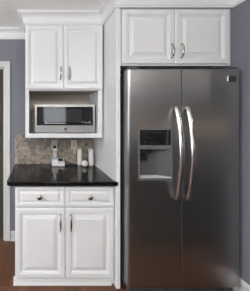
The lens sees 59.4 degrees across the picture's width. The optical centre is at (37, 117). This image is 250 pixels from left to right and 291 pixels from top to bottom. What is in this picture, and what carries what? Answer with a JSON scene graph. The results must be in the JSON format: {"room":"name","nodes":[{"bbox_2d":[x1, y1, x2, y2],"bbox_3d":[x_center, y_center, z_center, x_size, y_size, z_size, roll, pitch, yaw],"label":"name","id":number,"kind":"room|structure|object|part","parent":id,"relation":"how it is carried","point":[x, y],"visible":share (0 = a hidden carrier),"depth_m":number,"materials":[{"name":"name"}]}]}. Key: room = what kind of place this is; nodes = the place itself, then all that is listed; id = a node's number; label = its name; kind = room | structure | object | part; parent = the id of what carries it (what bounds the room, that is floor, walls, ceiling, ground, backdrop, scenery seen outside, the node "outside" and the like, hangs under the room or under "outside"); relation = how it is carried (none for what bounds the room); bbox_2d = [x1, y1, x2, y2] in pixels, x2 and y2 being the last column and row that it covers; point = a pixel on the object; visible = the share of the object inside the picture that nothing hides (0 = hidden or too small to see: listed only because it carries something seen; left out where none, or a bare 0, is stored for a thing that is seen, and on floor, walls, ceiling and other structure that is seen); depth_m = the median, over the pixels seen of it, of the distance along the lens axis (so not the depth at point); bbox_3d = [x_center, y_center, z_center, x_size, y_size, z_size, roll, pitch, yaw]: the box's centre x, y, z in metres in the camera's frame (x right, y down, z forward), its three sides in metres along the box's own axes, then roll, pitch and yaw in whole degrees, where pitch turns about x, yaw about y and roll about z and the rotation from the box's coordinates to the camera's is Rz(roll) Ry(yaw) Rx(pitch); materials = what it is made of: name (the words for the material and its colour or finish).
{"room":"kitchen","nodes":[
{"label":"kitchen","id":0,"kind":"room"},
{"bbox_2d":[0,39,93,239],"bbox_3d":[-0.769,0.202,2.319,4.862,2.510,0.122,0,0,0],"label":"wall","id":1,"kind":"structure","parent":0,"point":[12,50],"depth_m":2.27,"materials":[{"name":"grey paint"}]},
{"bbox_2d":[0,61,9,240],"bbox_3d":[-0.815,0.392,2.315,0.968,2.130,0.134,0,0,0],"label":"door frame","id":2,"kind":"structure","parent":1,"relation":"in","point":[4,65],"depth_m":2.26,"materials":[{"name":"white paint"}]},
{"bbox_2d":[11,231,14,240],"bbox_3d":[-0.269,1.401,2.257,0.113,0.112,0.024,0,0,0],"label":"baseboard","id":3,"kind":"structure","parent":1,"relation":"attached to","point":[12,232],"depth_m":2.26,"materials":[{"name":"white paint"}]},
{"bbox_2d":[51,140,56,149],"bbox_3d":[0.194,0.319,2.253,0.072,0.116,0.009,0,0,0],"label":"wall outlet","id":4,"kind":"object","parent":1,"relation":"attached to","point":[53,142],"visible":0.65,"depth_m":2.25,"materials":[{"name":"beige plastic"}]},
{"bbox_2d":[25,25,102,137],"bbox_3d":[0.262,-0.425,2.065,0.780,1.250,0.408,0,0,0],"label":"upper cabinet","id":5,"kind":"object","parent":1,"relation":"attached to","point":[64,63],"visible":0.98,"depth_m":1.91,"materials":[{"name":"white paint"}]},
{"bbox_3d":[0.065,-0.609,1.910,0.380,0.641,0.020,0,0,0],"label":"door","id":6,"kind":"part","parent":5,"relation":"part of","materials":[{"name":"white paint"}]},
{"bbox_3d":[0.260,-0.058,2.259,0.699,0.430,0.010,0,0,0],"label":"panel","id":7,"kind":"part","parent":5,"relation":"part of","materials":[{"name":"beige"}]},
{"bbox_3d":[0.260,-0.276,2.094,0.699,0.004,0.340,0,0,0],"label":"panel","id":8,"kind":"part","parent":5,"relation":"part of","materials":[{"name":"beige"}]},
{"bbox_2d":[35,105,94,132],"bbox_3d":[0.283,0.008,2.101,0.633,0.296,0.268,0,0,0],"label":"microwave","id":9,"kind":"object","parent":5,"relation":"in","point":[48,118],"visible":1,"depth_m":1.97,"materials":[{"name":"grey metal"}]},
{"bbox_3d":[0.531,-0.019,1.972,0.077,0.193,0.008,0,0,0],"label":"keypad panel","id":10,"kind":"part","parent":9,"relation":"part of","materials":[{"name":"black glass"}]},
{"bbox_3d":[0.454,-0.609,1.910,0.391,0.641,0.020,0,0,0],"label":"door","id":11,"kind":"part","parent":5,"relation":"part of","materials":[{"name":"white paint"}]},
{"bbox_2d":[71,140,76,149],"bbox_3d":[0.428,0.319,2.253,0.072,0.116,0.009,0,0,0],"label":"wall outlet","id":12,"kind":"object","parent":1,"relation":"attached to","point":[73,142],"visible":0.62,"depth_m":2.25,"materials":[{"name":"beige plastic"}]},
{"bbox_2d":[120,8,229,75],"bbox_3d":[1.182,-0.750,1.925,0.959,0.599,0.688,0,0,0],"label":"upper cabinet","id":13,"kind":"object","parent":1,"relation":"attached to","point":[150,38],"visible":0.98,"depth_m":1.62,"materials":[{"name":"white paint"}]},
{"bbox_3d":[0.944,-0.697,1.630,0.450,0.465,0.020,0,0,0],"label":"door","id":14,"kind":"part","parent":13,"relation":"part of","materials":[{"name":"white paint"}]},
{"bbox_3d":[1.137,-0.570,1.601,0.018,0.130,0.039,0,0,0],"label":"handle","id":15,"kind":"part","parent":13,"relation":"part of","materials":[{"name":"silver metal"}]},
{"bbox_3d":[1.220,-0.570,1.601,0.018,0.130,0.039,0,0,0],"label":"handle","id":16,"kind":"part","parent":13,"relation":"part of","materials":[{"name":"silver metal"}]},
{"bbox_3d":[1.402,-0.697,1.630,0.460,0.465,0.020,0,0,0],"label":"door","id":17,"kind":"part","parent":13,"relation":"part of","materials":[{"name":"white paint"}]},
{"bbox_2d":[0,0,103,26],"bbox_3d":[0.800,-1.083,-0.450,8.400,0.060,5.900,0,0,0],"label":"ceiling","id":18,"kind":"structure","parent":0,"point":[8,8],"depth_m":1.79,"materials":[{"name":"paint"}]},
{"bbox_2d":[0,238,232,290],"bbox_3d":[0.800,1.482,-0.450,8.400,0.050,5.900,0,0,0],"label":"floor","id":19,"kind":"structure","parent":0,"point":[7,248],"depth_m":1.66,"materials":[{"name":"brown wood"}]},
{"bbox_2d":[13,186,113,285],"bbox_3d":[0.225,1.018,1.935,0.878,0.879,0.668,0,0,0],"label":"base cabinet","id":20,"kind":"object","parent":19,"relation":"on","point":[64,235],"visible":0.96,"depth_m":1.64,"materials":[{"name":"white paint"}]},
{"bbox_3d":[0.018,0.682,1.650,0.432,0.175,0.020,0,0,0],"label":"drawer","id":21,"kind":"part","parent":20,"relation":"part of","materials":[{"name":"white paint"}]},
{"bbox_3d":[0.018,1.083,1.650,0.432,0.608,0.020,0,0,0],"label":"door","id":22,"kind":"part","parent":20,"relation":"part of","materials":[{"name":"white paint"}]},
{"bbox_2d":[7,164,117,185],"bbox_3d":[0.203,0.559,1.931,0.950,0.036,0.652,0,0,0],"label":"countertop","id":23,"kind":"structure","parent":20,"relation":"on","point":[21,174],"depth_m":1.76,"materials":[{"name":"black stone"}]},
{"bbox_2d":[51,157,64,165],"bbox_3d":[0.228,0.498,2.172,0.144,0.085,0.111,0,0,0],"label":"phone base","id":24,"kind":"object","parent":23,"relation":"on","point":[57,161],"visible":1,"depth_m":2.14,"materials":[{"name":"white plastic"}]},
{"bbox_2d":[53,147,56,157],"bbox_3d":[0.195,0.400,2.185,0.048,0.125,0.032,0,0,0],"label":"handset","id":25,"kind":"object","parent":24,"relation":"on","point":[54,149],"visible":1,"depth_m":2.17,"materials":[{"name":"white plastic"}]},
{"bbox_2d":[77,148,81,164],"bbox_3d":[0.480,0.443,2.195,0.052,0.196,0.052,0,0,0],"label":"pillar candle","id":26,"kind":"object","parent":23,"relation":"on","point":[79,150],"visible":1,"depth_m":2.17,"materials":[{"name":"white wax"}]},
{"bbox_2d":[81,158,87,166],"bbox_3d":[0.521,0.496,2.125,0.071,0.088,0.071,0,0,0],"label":"candle","id":27,"kind":"object","parent":23,"relation":"on","point":[84,162],"visible":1,"depth_m":2.10,"materials":[{"name":"white wax"}]},
{"bbox_2d":[88,149,92,165],"bbox_3d":[0.602,0.443,2.165,0.053,0.196,0.053,0,0,0],"label":"pillar candle","id":28,"kind":"object","parent":23,"relation":"on","point":[90,151],"visible":1,"depth_m":2.14,"materials":[{"name":"white wax"}]},
{"bbox_3d":[0.283,0.904,1.621,0.018,0.152,0.039,0,0,0],"label":"handle","id":29,"kind":"part","parent":20,"relation":"part of","materials":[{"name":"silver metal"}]},
{"bbox_3d":[0.447,0.682,1.650,0.418,0.175,0.020,0,0,0],"label":"drawer","id":30,"kind":"part","parent":20,"relation":"part of","materials":[{"name":"white paint"}]},
{"bbox_3d":[0.447,1.083,1.650,0.418,0.608,0.020,0,0,0],"label":"door","id":31,"kind":"part","parent":20,"relation":"part of","materials":[{"name":"white paint"}]},
{"bbox_2d":[94,8,119,288],"bbox_3d":[0.683,0.203,1.945,0.037,2.508,0.649,0,0,0],"label":"wall","id":32,"kind":"structure","parent":19,"relation":"on","point":[106,148],"depth_m":1.70,"materials":[{"name":"white paint"}]},
{"bbox_2d":[93,162,114,180],"bbox_3d":[0.658,0.531,1.948,0.012,0.019,0.616,0,0,0],"label":"trim","id":33,"kind":"structure","parent":32,"relation":"attached to","point":[94,163],"depth_m":1.86,"materials":[{"name":"white paint"}]},
{"bbox_2d":[120,67,238,290],"bbox_3d":[1.177,0.520,1.828,0.907,1.874,0.774,0,0,0],"label":"refrigerator","id":34,"kind":"object","parent":19,"relation":"on","point":[179,128],"visible":0.99,"depth_m":1.53,"materials":[{"name":"grey metal"}]},
{"bbox_3d":[0.938,0.488,1.565,0.428,1.766,0.070,0,0,0],"label":"freezer door","id":35,"kind":"part","parent":34,"relation":"part of","materials":[{"name":"silver metal"}]},
{"bbox_3d":[0.944,0.294,1.531,0.274,0.418,0.010,0,0,0],"label":"dispenser frame","id":36,"kind":"part","parent":34,"relation":"part of","materials":[{"name":"grey plastic"}]},
{"bbox_3d":[0.944,0.158,1.544,0.252,0.123,0.033,0,0,0],"label":"control panel","id":37,"kind":"part","parent":34,"relation":"part of","materials":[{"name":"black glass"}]},
{"bbox_3d":[1.103,0.283,1.486,0.040,0.769,0.089,0,0,0],"label":"handle","id":38,"kind":"part","parent":34,"relation":"part of","materials":[{"name":"silver metal"}]},
{"bbox_3d":[1.192,0.283,1.486,0.040,0.769,0.089,0,0,0],"label":"handle","id":39,"kind":"part","parent":34,"relation":"part of","materials":[{"name":"silver metal"}]},
{"bbox_3d":[1.394,0.488,1.565,0.474,1.766,0.070,0,0,0],"label":"fridge door","id":40,"kind":"part","parent":34,"relation":"part of","materials":[{"name":"silver metal"}]},
{"bbox_2d":[228,0,249,284],"bbox_3d":[3.231,0.202,1.880,3.138,2.510,1.000,0,0,0],"label":"wall","id":41,"kind":"structure","parent":0,"point":[240,14],"depth_m":1.54,"materials":[{"name":"grey paint"}]},
{"bbox_2d":[0,0,245,38],"bbox_3d":[0.800,-0.995,-0.465,7.999,0.114,5.469,0,0,0],"label":"trim","id":42,"kind":"structure","parent":41,"relation":"attached to","point":[26,17],"depth_m":1.85,"materials":[{"name":"white paint"}]},
{"bbox_2d":[232,277,249,290],"bbox_3d":[3.223,1.385,-0.470,3.152,0.144,5.460,0,0,0],"label":"baseboard","id":43,"kind":"structure","parent":41,"relation":"attached to","point":[243,286],"depth_m":1.53,"materials":[{"name":"white paint"}]}
]}

